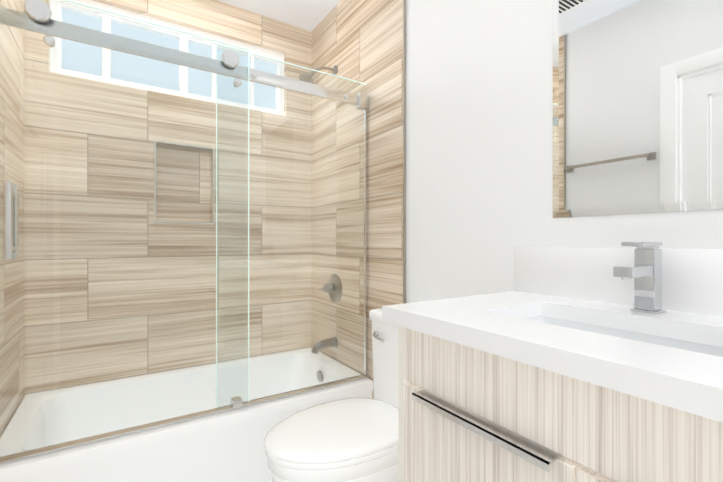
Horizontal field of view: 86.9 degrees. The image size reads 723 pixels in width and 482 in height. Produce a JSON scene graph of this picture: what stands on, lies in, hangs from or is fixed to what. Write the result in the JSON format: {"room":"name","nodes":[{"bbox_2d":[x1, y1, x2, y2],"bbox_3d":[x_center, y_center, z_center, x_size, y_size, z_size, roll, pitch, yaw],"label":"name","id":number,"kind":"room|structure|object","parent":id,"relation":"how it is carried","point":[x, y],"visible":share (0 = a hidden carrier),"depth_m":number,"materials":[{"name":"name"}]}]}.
{"room":"bathroom","nodes":[
{"label":"bathroom","id":0,"kind":"room"},
{"bbox_2d":[218,0,339,30],"bbox_3d":[-0.205,-1.500,1.031,1.825,0.100,3.350,0,0,-33],"label":"ceiling","id":1,"kind":"structure","parent":0,"point":[309,15],"depth_m":2.39,"materials":[{"name":"white paint"}]},
{"bbox_2d":[406,0,722,302],"bbox_3d":[0.499,-0.175,1.485,0.150,2.550,3.350,0,0,-33],"label":"wall","id":2,"kind":"structure","parent":0,"point":[479,140],"depth_m":1.41,"materials":[{"name":"white paint"}]},
{"bbox_2d":[312,0,405,397],"bbox_3d":[-0.068,-0.175,2.216,0.012,2.550,1.008,0,0,-33],"label":"wall tiles","id":3,"kind":"structure","parent":2,"relation":"attached to","point":[363,41],"depth_m":2.11,"materials":[{"name":"beige tile"}]},
{"bbox_2d":[299,65,337,83],"bbox_3d":[-0.262,-0.999,2.292,0.236,0.166,0.100,0,0,-33],"label":"shower head","id":4,"kind":"object","parent":3,"relation":"attached to","point":[334,69],"visible":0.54,"depth_m":2.27},
{"bbox_2d":[311,337,337,353],"bbox_3d":[-0.230,0.634,2.313,0.161,0.087,0.068,0,0,-33],"label":"tub spout","id":5,"kind":"object","parent":3,"relation":"attached to","point":[331,341],"depth_m":2.30,"materials":[{"name":"silver metal"}]},
{"bbox_2d":[318,274,341,301],"bbox_3d":[-0.200,0.290,2.343,0.076,0.176,0.194,0,0,-33],"label":"shower valve","id":6,"kind":"object","parent":3,"relation":"attached to","point":[330,284],"depth_m":2.31,"materials":[{"name":"silver metal"}]},
{"bbox_2d":[553,0,722,217],"bbox_3d":[0.772,-0.516,0.917,0.006,0.888,0.649,0,0,-33],"label":"mirror","id":7,"kind":"object","parent":2,"relation":"attached to","point":[637,106],"visible":1,"depth_m":0.99,"materials":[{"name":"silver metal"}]},
{"bbox_3d":[-0.205,1.150,1.032,1.825,0.100,3.350,0,0,-33],"label":"floor","id":8,"kind":"structure","parent":0,"visible":0},
{"bbox_2d":[0,347,372,481],"bbox_3d":[-0.771,0.915,1.909,1.501,0.370,0.758,0,0,-33],"label":"bathtub","id":9,"kind":"object","parent":8,"relation":"on","point":[227,446],"visible":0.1,"depth_m":1.68,"materials":[{"name":"white ceramic"}]},
{"bbox_2d":[0,0,369,464],"bbox_3d":[-0.589,-0.059,1.627,1.503,1.575,0.100,0,0,-33],"label":"shower door","id":10,"kind":"structure","parent":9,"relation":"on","point":[36,16],"depth_m":1.53,"materials":[{"name":"clear glass"}]},
{"bbox_2d":[264,308,398,481],"bbox_3d":[0.005,0.698,1.405,0.731,0.804,0.414,0,0,-33],"label":"toilet","id":11,"kind":"object","parent":8,"relation":"on","point":[354,439],"visible":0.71,"depth_m":1.26,"materials":[{"name":"white ceramic"}]},
{"bbox_2d":[382,242,722,481],"bbox_3d":[0.535,0.551,0.758,0.572,1.098,0.907,0,0,-33],"label":"bathroom vanity","id":12,"kind":"object","parent":8,"relation":"on","point":[580,364],"visible":1,"depth_m":0.74,"materials":[{"name":"brown wood"}]},
{"bbox_2d":[613,242,665,314],"bbox_3d":[0.638,0.085,0.879,0.157,0.166,0.054,0,0,-33],"label":"faucet","id":13,"kind":"object","parent":12,"relation":"on","point":[646,271],"depth_m":0.89,"materials":[{"name":"silver metal"}]},
{"bbox_3d":[-0.909,-0.175,0.577,0.150,2.550,3.350,0,0,-33],"label":"wall","id":14,"kind":"structure","parent":0,"visible":0},
{"bbox_2d":[0,0,24,437],"bbox_3d":[-1.361,-0.175,1.429,0.012,2.550,0.928,0,0,-33],"label":"wall tiles","id":15,"kind":"structure","parent":14,"relation":"attached to","point":[15,68],"depth_m":1.61,"materials":[{"name":"tile"}]},
{"bbox_3d":[-1.072,-0.175,2.376,1.825,2.550,0.150,0,0,-33],"label":"wall","id":16,"kind":"structure","parent":0,"visible":0},
{"bbox_2d":[50,0,283,115],"bbox_3d":[-1.055,-1.045,2.262,1.230,0.430,0.060,0,0,-33],"label":"window","id":17,"kind":"structure","parent":16,"relation":"in","point":[68,47],"depth_m":2.18,"materials":[{"name":"white glass"}]},
{"bbox_2d":[24,0,311,394],"bbox_3d":[-1.004,-0.175,2.270,1.525,2.550,0.102,0,0,-33],"label":"wall tile","id":18,"kind":"structure","parent":16,"relation":"attached to","point":[292,43],"depth_m":2.14,"materials":[{"name":"tile"}]}
]}

